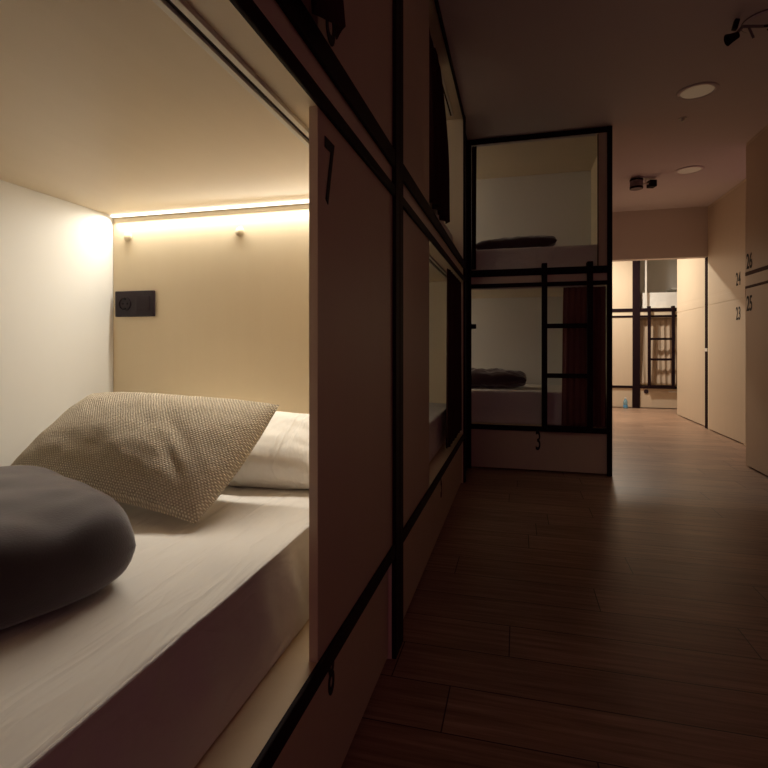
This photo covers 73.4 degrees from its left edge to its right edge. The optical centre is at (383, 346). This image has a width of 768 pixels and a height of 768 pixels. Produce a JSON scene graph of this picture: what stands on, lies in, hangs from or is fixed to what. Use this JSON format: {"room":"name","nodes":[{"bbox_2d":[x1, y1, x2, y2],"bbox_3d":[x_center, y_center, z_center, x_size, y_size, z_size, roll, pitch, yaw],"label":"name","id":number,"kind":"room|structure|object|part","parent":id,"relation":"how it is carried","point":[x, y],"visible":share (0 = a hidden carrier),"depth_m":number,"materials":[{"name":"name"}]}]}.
{"room":"dormitory","nodes":[
{"label":"dormitory","id":0,"kind":"room"},
{"bbox_2d":[466,136,466,469],"bbox_3d":[0.107,-0.355,4.188,1.095,2.710,0.410,0,0,15],"label":"wall","id":1,"kind":"structure","parent":0,"point":[466,136],"depth_m":4.17,"materials":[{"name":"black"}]},
{"bbox_2d":[341,407,767,767],"bbox_3d":[1.542,1.025,3.938,6.200,0.050,12.400,0,0,15],"label":"floor","id":2,"kind":"structure","parent":0,"point":[552,619],"depth_m":1.86,"materials":[{"name":"brown wood"}]},
{"bbox_2d":[0,0,399,767],"bbox_3d":[-0.759,-0.354,0.771,1.102,2.708,2.210,0,0,15],"label":"bunk","id":3,"kind":"object","parent":2,"relation":"on","point":[108,107],"depth_m":1.35,"materials":[{"name":"white laminate"}]},
{"bbox_3d":[-1.283,-0.354,0.908,0.020,2.708,2.210,0,0,15],"label":"panel","id":4,"kind":"part","parent":3,"relation":"part of","materials":[{"name":"white laminate"}]},
{"bbox_3d":[-0.944,-0.405,1.897,0.034,0.034,0.003,0,0,15],"label":"coat knob","id":5,"kind":"part","parent":3,"relation":"part of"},
{"bbox_2d":[115,290,154,316],"bbox_3d":[-0.911,-0.158,1.881,0.168,0.094,0.017,0,0,15],"label":"wall socket","id":6,"kind":"object","parent":3,"relation":"attached to","point":[127,303],"visible":1,"depth_m":1.88,"materials":[{"name":"black plastic"}]},
{"bbox_2d":[118,297,130,310],"bbox_3d":[-0.951,-0.158,1.889,0.052,0.052,0.007,0,0,15],"label":"socket","id":7,"kind":"object","parent":6,"relation":"attached to","point":[124,303],"depth_m":1.89,"materials":[{"name":"black plastic"}]},
{"bbox_2d":[136,296,149,310],"bbox_3d":[-0.874,-0.158,1.867,0.054,0.054,0.005,0,0,11],"label":"rocker switch","id":8,"kind":"object","parent":6,"relation":"attached to","point":[142,302],"depth_m":1.86,"materials":[{"name":"black plastic"}]},
{"bbox_2d":[0,485,308,767],"bbox_3d":[-0.783,0.523,0.779,0.990,0.226,2.058,0,0,15],"label":"mattress","id":9,"kind":"object","parent":3,"relation":"on","point":[147,669],"visible":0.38,"depth_m":0.79,"materials":[{"name":"white fabric"}]},
{"bbox_2d":[0,465,135,629],"bbox_3d":[-0.741,0.329,0.915,0.570,0.162,0.419,0,0,38],"label":"cushion","id":10,"kind":"object","parent":9,"relation":"on","point":[63,540],"visible":1,"depth_m":0.82,"materials":[{"name":"grey fabric"}]},
{"bbox_2d":[10,392,278,523],"bbox_3d":[-0.668,0.265,1.422,0.687,0.266,0.319,0,0,22],"label":"woven pillow","id":11,"kind":"object","parent":9,"relation":"on","point":[169,454],"visible":0.94,"depth_m":1.30,"materials":[{"name":"beige fabric"}]},
{"bbox_2d":[228,411,308,488],"bbox_3d":[-0.546,0.302,1.631,0.880,0.216,0.284,0,0,15],"label":"bed pillow","id":12,"kind":"object","parent":9,"relation":"on","point":[279,459],"visible":0.21,"depth_m":1.48,"materials":[{"name":"white fabric"}]},
{"bbox_2d":[110,200,308,217],"bbox_3d":[-0.503,-0.482,1.772,1.037,0.008,0.017,0,0,15],"label":"light","id":13,"kind":"object","parent":3,"relation":"attached to","point":[298,201],"visible":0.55,"depth_m":1.79,"materials":[{"name":"white plastic"}]},
{"bbox_3d":[-0.499,-0.399,1.781,0.034,0.034,0.003,0,0,15],"label":"coat knob","id":14,"kind":"part","parent":3,"relation":"part of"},
{"bbox_3d":[-0.485,-0.354,1.811,1.067,2.708,0.058,0,0,15],"label":"panel","id":15,"kind":"part","parent":3,"relation":"part of","materials":[{"name":"brown wood"}]},
{"bbox_3d":[-0.234,-0.500,0.634,0.010,0.034,2.210,0,0,15],"label":"rail","id":16,"kind":"part","parent":3,"relation":"part of","materials":[{"name":"black metal"}]},
{"bbox_3d":[-0.234,0.654,0.634,0.010,0.041,2.210,0,0,15],"label":"rail","id":17,"kind":"part","parent":3,"relation":"part of","materials":[{"name":"black metal"}]},
{"bbox_2d":[311,0,345,39],"bbox_3d":[-0.231,-1.140,0.704,0.172,1.057,0.692,0,0,15],"label":"curtain","id":18,"kind":"object","parent":3,"relation":"hanging from","point":[332,11],"visible":1,"depth_m":0.97,"materials":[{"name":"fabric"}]},
{"bbox_3d":[-0.259,0.827,0.641,0.020,0.323,2.090,0,0,15],"label":"drawer","id":19,"kind":"part","parent":3,"relation":"part of","materials":[{"name":"laminate"}]},
{"bbox_3d":[-0.234,-0.604,0.634,0.010,0.057,2.210,0,0,15],"label":"rail","id":20,"kind":"part","parent":3,"relation":"part of","materials":[{"name":"black metal"}]},
{"bbox_3d":[-0.062,-1.155,1.347,0.020,1.050,0.635,0,0,15],"label":"panel","id":21,"kind":"part","parent":3,"relation":"part of","materials":[{"name":"laminate"}]},
{"bbox_3d":[-0.062,0.075,1.347,0.020,1.124,0.635,0,0,15],"label":"panel","id":22,"kind":"part","parent":3,"relation":"part of","materials":[{"name":"laminate"}]},
{"bbox_3d":[0.025,-0.354,1.679,0.042,2.708,0.055,0,0,15],"label":"post","id":23,"kind":"part","parent":3,"relation":"part of","materials":[{"name":"black metal"}]},
{"bbox_2d":[400,0,465,647],"bbox_3d":[-0.202,-0.354,2.910,1.102,2.708,2.210,0,0,15],"label":"bunk","id":24,"kind":"object","parent":2,"relation":"on","point":[428,490],"visible":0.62,"depth_m":2.16,"materials":[{"name":"white laminate"}]},
{"bbox_3d":[0.040,-0.354,1.735,0.042,2.708,0.050,0,0,15],"label":"post","id":25,"kind":"part","parent":24,"relation":"part of","materials":[{"name":"black metal"}]},
{"bbox_3d":[0.121,-1.155,2.051,0.020,1.050,0.590,0,0,15],"label":"panel","id":26,"kind":"part","parent":24,"relation":"part of","materials":[{"name":"laminate"}]},
{"bbox_3d":[0.121,0.075,2.051,0.020,1.124,0.590,0,0,15],"label":"panel","id":27,"kind":"part","parent":24,"relation":"part of","materials":[{"name":"laminate"}]},
{"bbox_3d":[0.298,0.827,2.780,0.020,0.323,2.090,0,0,15],"label":"drawer","id":28,"kind":"part","parent":24,"relation":"part of","materials":[{"name":"laminate"}]},
{"bbox_3d":[0.323,-0.604,2.773,0.010,0.057,2.210,0,0,15],"label":"rail","id":29,"kind":"part","parent":24,"relation":"part of","materials":[{"name":"black metal"}]},
{"bbox_3d":[0.323,-0.500,2.773,0.010,0.034,2.210,0,0,15],"label":"rail","id":30,"kind":"part","parent":24,"relation":"part of","materials":[{"name":"black metal"}]},
{"bbox_3d":[0.323,0.654,2.773,0.010,0.041,2.210,0,0,15],"label":"rail","id":31,"kind":"part","parent":24,"relation":"part of","materials":[{"name":"black metal"}]},
{"bbox_2d":[429,403,445,461],"bbox_3d":[-0.223,0.519,2.910,1.000,0.233,2.065,0,0,15],"label":"mattress","id":32,"kind":"object","parent":24,"relation":"on","point":[437,411],"visible":0.07,"depth_m":3.13,"materials":[{"name":"white"}]},
{"bbox_2d":[429,28,449,223],"bbox_3d":[0.256,-1.193,2.715,0.117,0.950,0.665,0,0,15],"label":"curtain","id":33,"kind":"object","parent":24,"relation":"hanging from","point":[439,180],"visible":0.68,"depth_m":2.72,"materials":[{"name":"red fabric"}]},
{"bbox_2d":[429,203,452,241],"bbox_3d":[-0.224,-0.728,2.910,0.982,0.195,2.052,0,0,15],"label":"mattress","id":34,"kind":"object","parent":24,"relation":"on","point":[430,204],"visible":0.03,"depth_m":3.32,"materials":[{"name":"white"}]},
{"bbox_3d":[0.072,-0.354,3.949,1.067,2.708,0.058,0,0,15],"label":"panel","id":35,"kind":"part","parent":24,"relation":"part of","materials":[{"name":"brown wood"}]},
{"bbox_3d":[0.323,-1.687,2.773,0.010,0.043,2.210,0,0,15],"label":"rail","id":36,"kind":"part","parent":24,"relation":"part of","materials":[{"name":"black metal"}]},
{"bbox_2d":[446,268,461,447],"bbox_3d":[0.469,0.067,3.425,0.025,1.080,0.749,0,0,15],"label":"curtain","id":37,"kind":"object","parent":24,"relation":"hanging from","point":[453,328],"visible":1,"depth_m":3.34,"materials":[{"name":"red fabric"}]},
{"bbox_3d":[0.583,-0.354,3.821,0.042,2.708,0.050,0,0,15],"label":"post","id":38,"kind":"part","parent":24,"relation":"part of","materials":[{"name":"black metal"}]},
{"bbox_2d":[467,126,611,476],"bbox_3d":[0.883,-0.354,4.692,2.064,2.708,0.994,0,0,15],"label":"bunk","id":39,"kind":"object","parent":2,"relation":"on","point":[558,184],"depth_m":4.61,"materials":[{"name":"white laminate"}]},
{"bbox_3d":[0.701,-0.354,4.270,0.045,2.708,0.042,0,0,15],"label":"post","id":40,"kind":"part","parent":39,"relation":"part of","materials":[{"name":"black metal"}]},
{"bbox_3d":[0.733,-0.170,4.230,0.048,0.060,0.024,0,0,15],"label":"curtain bracket","id":41,"kind":"part","parent":39,"relation":"part of","materials":[{"name":"black metal"}]},
{"bbox_2d":[472,146,476,269],"bbox_3d":[0.749,-1.157,4.291,0.026,1.023,0.040,0,0,-42],"label":"curtain","id":42,"kind":"object","parent":39,"relation":"hanging from","point":[474,149],"visible":1,"depth_m":4.29,"materials":[{"name":"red fabric"}]},
{"bbox_2d":[471,384,562,425],"bbox_3d":[0.903,0.497,4.726,1.960,0.278,0.861,0,0,15],"label":"mattress","id":43,"kind":"object","parent":39,"relation":"on","point":[522,404],"visible":0.22,"depth_m":4.25,"materials":[{"name":"white"}]},
{"bbox_2d":[471,368,526,387],"bbox_3d":[0.921,0.273,4.617,0.695,0.172,0.320,0,0,15],"label":"folded blanket","id":44,"kind":"object","parent":43,"relation":"on","point":[480,377],"visible":0.7,"depth_m":4.47,"materials":[{"name":"fabric"}]},
{"bbox_3d":[1.006,-0.354,5.163,2.063,2.708,0.020,0,0,15],"label":"panel","id":45,"kind":"part","parent":39,"relation":"part of","materials":[{"name":"white laminate"}]},
{"bbox_2d":[471,244,596,269],"bbox_3d":[0.902,-0.727,4.726,1.959,0.192,0.861,0,0,15],"label":"mattress","id":46,"kind":"object","parent":39,"relation":"on","point":[555,256],"visible":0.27,"depth_m":4.21,"materials":[{"name":"white"}]},
{"bbox_2d":[476,235,556,249],"bbox_3d":[1.130,-0.891,4.438,0.670,0.130,0.320,0,0,15],"label":"folded blanket","id":47,"kind":"object","parent":46,"relation":"on","point":[539,240],"visible":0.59,"depth_m":4.30,"materials":[{"name":"fabric"}]},
{"bbox_3d":[0.765,-1.687,4.240,2.063,0.043,0.010,0,0,15],"label":"rail","id":48,"kind":"part","parent":39,"relation":"part of","materials":[{"name":"black metal"}]},
{"bbox_3d":[0.765,-0.604,4.240,2.063,0.057,0.010,0,0,15],"label":"rail","id":49,"kind":"part","parent":39,"relation":"part of","materials":[{"name":"black metal"}]},
{"bbox_3d":[0.765,-0.500,4.240,2.063,0.034,0.010,0,0,15],"label":"rail","id":50,"kind":"part","parent":39,"relation":"part of","materials":[{"name":"black metal"}]},
{"bbox_3d":[0.765,0.654,4.240,2.063,0.041,0.010,0,0,15],"label":"rail","id":51,"kind":"part","parent":39,"relation":"part of","materials":[{"name":"black metal"}]},
{"bbox_3d":[0.784,0.827,4.262,1.968,0.323,0.020,0,0,15],"label":"drawer","id":52,"kind":"part","parent":39,"relation":"part of","materials":[{"name":"laminate"}]},
{"bbox_2d":[541,261,592,432],"bbox_3d":[1.433,0.001,4.038,0.378,1.322,0.082,0,0,15],"label":"ladder","id":53,"kind":"object","parent":39,"relation":"attached to","point":[589,325],"visible":1,"depth_m":4.00,"materials":[{"name":"black metal"}]},
{"bbox_2d":[561,286,605,427],"bbox_3d":[1.580,0.077,4.079,0.331,1.104,0.038,0,0,15],"label":"curtain","id":54,"kind":"object","parent":39,"relation":"hanging from","point":[574,340],"visible":0.84,"depth_m":4.08,"materials":[{"name":"red fabric"}]},
{"bbox_3d":[1.866,-0.354,4.444,0.032,2.708,0.937,0,0,15],"label":"panel","id":55,"kind":"part","parent":39,"relation":"part of","materials":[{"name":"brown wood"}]},
{"bbox_3d":[1.703,-1.155,4.010,0.062,1.050,0.020,0,0,15],"label":"panel","id":56,"kind":"part","parent":39,"relation":"part of","materials":[{"name":"laminate"}]},
{"bbox_3d":[1.750,-0.354,3.997,0.036,2.708,0.042,0,0,15],"label":"post","id":57,"kind":"part","parent":39,"relation":"part of","materials":[{"name":"black metal"}]},
{"bbox_2d":[623,397,627,408],"bbox_3d":[3.929,0.910,8.380,0.068,0.178,0.068,0,0,15],"label":"water bottle","id":58,"kind":"object","parent":2,"relation":"on","point":[625,402],"visible":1,"depth_m":8.36,"materials":[{"name":"blue plastic"}]},
{"bbox_2d":[612,259,676,407],"bbox_3d":[4.103,-0.354,8.928,3.120,2.708,0.972,0,0,15],"label":"bunk","id":59,"kind":"object","parent":2,"relation":"on","point":[630,279],"visible":0.24,"depth_m":8.47,"materials":[{"name":"white laminate"}]},
{"bbox_3d":[3.277,-1.155,8.664,1.655,1.050,0.020,0,0,15],"label":"panel","id":60,"kind":"part","parent":59,"relation":"part of","materials":[{"name":"laminate"}]},
{"bbox_3d":[3.277,0.075,8.664,1.655,1.124,0.020,0,0,15],"label":"panel","id":61,"kind":"part","parent":59,"relation":"part of","materials":[{"name":"laminate"}]},
{"bbox_3d":[3.279,0.827,8.675,1.653,0.323,0.020,0,0,15],"label":"drawer","id":62,"kind":"part","parent":59,"relation":"part of","materials":[{"name":"laminate"}]},
{"bbox_3d":[4.131,-0.354,8.440,0.110,2.708,0.042,0,0,15],"label":"post","id":63,"kind":"part","parent":59,"relation":"part of","materials":[{"name":"black metal"}]},
{"bbox_3d":[3.982,-0.604,8.466,3.120,0.057,0.010,0,0,15],"label":"rail","id":64,"kind":"part","parent":59,"relation":"part of","materials":[{"name":"black metal"}]},
{"bbox_3d":[3.982,-0.500,8.466,3.120,0.034,0.010,0,0,15],"label":"rail","id":65,"kind":"part","parent":59,"relation":"part of","materials":[{"name":"black metal"}]},
{"bbox_3d":[3.982,0.654,8.466,3.120,0.041,0.010,0,0,15],"label":"rail","id":66,"kind":"part","parent":59,"relation":"part of","materials":[{"name":"black metal"}]},
{"bbox_2d":[640,318,676,384],"bbox_3d":[4.629,0.071,8.379,0.866,1.092,0.116,0,0,15],"label":"curtain","id":67,"kind":"object","parent":59,"relation":"hanging from","point":[661,371],"visible":0.54,"depth_m":8.43,"materials":[{"name":"beige fabric"}]},
{"bbox_2d":[640,292,676,307],"bbox_3d":[4.931,-0.764,8.728,1.216,0.267,0.868,0,0,15],"label":"mattress","id":68,"kind":"object","parent":59,"relation":"on","point":[664,299],"visible":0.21,"depth_m":8.41,"materials":[{"name":"white fabric"}]},
{"bbox_3d":[4.815,0.827,8.275,1.293,0.323,0.020,0,0,15],"label":"drawer","id":69,"kind":"part","parent":59,"relation":"part of","materials":[{"name":"laminate"}]},
{"bbox_3d":[4.223,-0.354,9.389,3.120,2.708,0.020,0,0,15],"label":"panel","id":70,"kind":"part","parent":59,"relation":"part of","materials":[{"name":"white laminate"}]},
{"bbox_2d":[647,306,674,387],"bbox_3d":[4.469,0.001,8.311,0.393,1.322,0.082,0,0,15],"label":"ladder","id":71,"kind":"object","parent":59,"relation":"attached to","point":[672,359],"visible":1,"depth_m":8.28,"materials":[{"name":"black metal"}]},
{"bbox_2d":[677,258,704,425],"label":"door","id":72,"kind":"structure","parent":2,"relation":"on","point":[690,272],"depth_m":6.94,"materials":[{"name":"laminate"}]},
{"bbox_3d":[4.160,-1.155,6.966,0.020,1.050,1.238,0,0,15],"label":"panel","id":73,"kind":"part","parent":72,"relation":"part of","materials":[{"name":"laminate"}]},
{"bbox_3d":[4.160,0.075,6.966,0.020,1.124,1.238,0,0,15],"label":"panel","id":74,"kind":"part","parent":72,"relation":"part of","materials":[{"name":"laminate"}]},
{"bbox_3d":[4.160,-0.497,6.966,0.020,0.020,1.238,0,0,15],"label":"edge trim","id":75,"kind":"part","parent":72,"relation":"part of","materials":[{"name":"laminate"}]},
{"bbox_3d":[4.160,-0.613,6.966,0.020,0.035,1.238,0,0,15],"label":"edge trim","id":76,"kind":"part","parent":72,"relation":"part of","materials":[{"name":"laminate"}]},
{"bbox_3d":[4.159,-0.551,6.967,0.023,0.087,1.238,0,0,15],"label":"edge trim","id":77,"kind":"part","parent":72,"relation":"part of","materials":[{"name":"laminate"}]},
{"bbox_3d":[4.160,0.652,6.966,0.020,0.030,1.238,0,0,15],"label":"edge trim","id":78,"kind":"part","parent":72,"relation":"part of","materials":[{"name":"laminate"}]},
{"bbox_3d":[4.160,0.827,6.966,0.020,0.323,1.238,0,0,15],"label":"drawer","id":79,"kind":"part","parent":72,"relation":"part of","materials":[{"name":"laminate"}]},
{"bbox_2d":[708,179,745,445],"bbox_3d":[4.281,-0.354,5.612,1.003,2.708,1.080,0,0,15],"label":"bunk","id":80,"kind":"object","parent":2,"relation":"on","point":[727,214],"visible":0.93,"depth_m":5.70,"materials":[{"name":"white laminate"}]},
{"bbox_3d":[4.402,-0.354,6.108,0.977,2.708,0.058,0,0,15],"label":"panel","id":81,"kind":"part","parent":80,"relation":"part of","materials":[{"name":"brown wood"}]},
{"bbox_3d":[3.805,-0.613,5.721,0.020,0.035,1.049,0,0,15],"label":"edge trim","id":82,"kind":"part","parent":80,"relation":"part of","materials":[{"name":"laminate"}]},
{"bbox_3d":[3.804,-0.551,5.721,0.023,0.087,1.049,0,0,15],"label":"edge trim","id":83,"kind":"part","parent":80,"relation":"part of","materials":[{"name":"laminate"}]},
{"bbox_3d":[3.805,-1.155,5.721,0.020,1.050,1.049,0,0,15],"label":"panel","id":84,"kind":"part","parent":80,"relation":"part of","materials":[{"name":"laminate"}]},
{"bbox_3d":[3.805,0.075,5.721,0.020,1.124,1.049,0,0,15],"label":"panel","id":85,"kind":"part","parent":80,"relation":"part of","materials":[{"name":"laminate"}]},
{"bbox_3d":[3.805,-0.497,5.721,0.020,0.020,1.049,0,0,15],"label":"edge trim","id":86,"kind":"part","parent":80,"relation":"part of","materials":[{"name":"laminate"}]},
{"bbox_3d":[3.805,0.652,5.721,0.020,0.030,1.049,0,0,15],"label":"edge trim","id":87,"kind":"part","parent":80,"relation":"part of","materials":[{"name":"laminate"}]},
{"bbox_3d":[3.805,0.827,5.721,0.020,0.323,1.049,0,0,15],"label":"drawer","id":88,"kind":"part","parent":80,"relation":"part of","materials":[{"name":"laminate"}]},
{"bbox_2d":[745,125,767,475],"bbox_3d":[3.261,-0.354,3.207,1.006,2.708,2.050,0,0,15],"label":"bunk","id":89,"kind":"object","parent":2,"relation":"on","point":[756,274],"visible":1,"depth_m":4.11,"materials":[{"name":"white laminate"}]},
{"bbox_3d":[2.786,-0.499,3.330,0.026,0.020,2.050,0,0,15],"label":"rail","id":90,"kind":"part","parent":89,"relation":"part of","materials":[{"name":"brown"}]},
{"bbox_3d":[2.786,-0.611,3.330,0.026,0.031,2.050,0,0,15],"label":"rail","id":91,"kind":"part","parent":89,"relation":"part of","materials":[{"name":"brown"}]},
{"bbox_3d":[2.788,-0.551,3.330,0.023,0.087,2.050,0,0,15],"label":"edge trim","id":92,"kind":"part","parent":89,"relation":"part of","materials":[{"name":"laminate"}]},
{"bbox_3d":[2.789,-1.155,3.329,0.020,1.050,2.048,0,0,15],"label":"panel","id":93,"kind":"part","parent":89,"relation":"part of","materials":[{"name":"laminate"}]},
{"bbox_3d":[2.789,0.075,3.329,0.020,1.124,2.048,0,0,15],"label":"panel","id":94,"kind":"part","parent":89,"relation":"part of","materials":[{"name":"laminate"}]},
{"bbox_3d":[2.789,0.652,3.329,0.020,0.030,2.050,0,0,15],"label":"edge trim","id":95,"kind":"part","parent":89,"relation":"part of","materials":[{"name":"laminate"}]},
{"bbox_3d":[2.789,0.827,3.329,0.020,0.323,2.048,0,0,15],"label":"drawer","id":96,"kind":"part","parent":89,"relation":"part of","materials":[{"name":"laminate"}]},
{"bbox_2d":[438,0,767,211],"bbox_3d":[1.542,-1.735,3.938,6.200,0.050,12.400,0,0,15],"label":"ceiling","id":97,"kind":"structure","parent":0,"point":[522,67],"depth_m":3.30,"materials":[{"name":"white paint"}]},
{"bbox_2d":[630,177,656,190],"bbox_3d":[2.616,-1.653,5.208,0.252,0.112,0.125,0,0,0],"label":"ceiling spotlight","id":98,"kind":"object","parent":97,"relation":"attached to","point":[636,183],"visible":1,"depth_m":5.17,"materials":[{"name":"black plastic"}]},
{"bbox_2d":[678,117,686,122],"bbox_3d":[2.233,-1.696,3.852,0.056,0.026,0.056,0,0,15],"label":"sprinkler","id":99,"kind":"object","parent":97,"relation":"attached to","point":[681,119],"visible":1,"depth_m":3.84,"materials":[{"name":"white plastic"}]},
{"bbox_2d":[674,166,703,174],"bbox_3d":[2.950,-1.705,4.977,0.250,0.010,0.250,0,0,15],"label":"recessed light","id":100,"kind":"object","parent":97,"relation":"in","point":[687,170],"visible":1,"depth_m":4.98,"materials":[{"name":"white paint"}]},
{"bbox_2d":[678,167,700,173],"bbox_3d":[2.950,-1.708,4.977,0.196,0.002,0.196,0,0,15],"label":"diffuser","id":101,"kind":"object","parent":100,"relation":"attached to","point":[685,170],"depth_m":4.98,"materials":[{"name":"white plastic"}]},
{"bbox_2d":[676,82,718,100],"bbox_3d":[2.094,-1.705,3.443,0.250,0.010,0.250,0,0,15],"label":"recessed light","id":102,"kind":"object","parent":97,"relation":"in","point":[700,90],"visible":1,"depth_m":3.44,"materials":[{"name":"white paint"}]},
{"bbox_2d":[680,85,713,98],"bbox_3d":[2.094,-1.708,3.443,0.196,0.002,0.196,0,0,15],"label":"diffuser","id":103,"kind":"object","parent":102,"relation":"attached to","point":[691,91],"depth_m":3.44,"materials":[{"name":"white plastic"}]},
{"bbox_2d":[724,9,767,45],"bbox_3d":[1.947,-1.645,2.707,0.308,0.132,0.212,0,0,15],"label":"ceiling spotlight","id":104,"kind":"object","parent":97,"relation":"attached to","point":[757,22],"visible":1,"depth_m":2.69,"materials":[{"name":"black metal"}]},
{"bbox_3d":[1.908,-1.650,2.692,0.153,0.075,0.018,0,0,-3],"label":"arm","id":105,"kind":"part","parent":104,"relation":"part of","materials":[{"name":"grey plastic"}]},
{"bbox_2d":[612,206,707,261],"bbox_3d":[3.212,-1.405,6.511,1.535,0.610,0.120,0,0,15],"label":"wall","id":106,"kind":"structure","parent":0,"point":[674,233],"depth_m":6.40,"materials":[{"name":"beige paint"}]},
{"bbox_2d":[705,257,707,428],"bbox_3d":[3.984,-0.105,6.309,0.070,2.210,0.112,0,0,15],"label":"trim","id":107,"kind":"structure","parent":106,"relation":"attached to","point":[706,258],"depth_m":6.32,"materials":[{"name":"black"}]}
]}

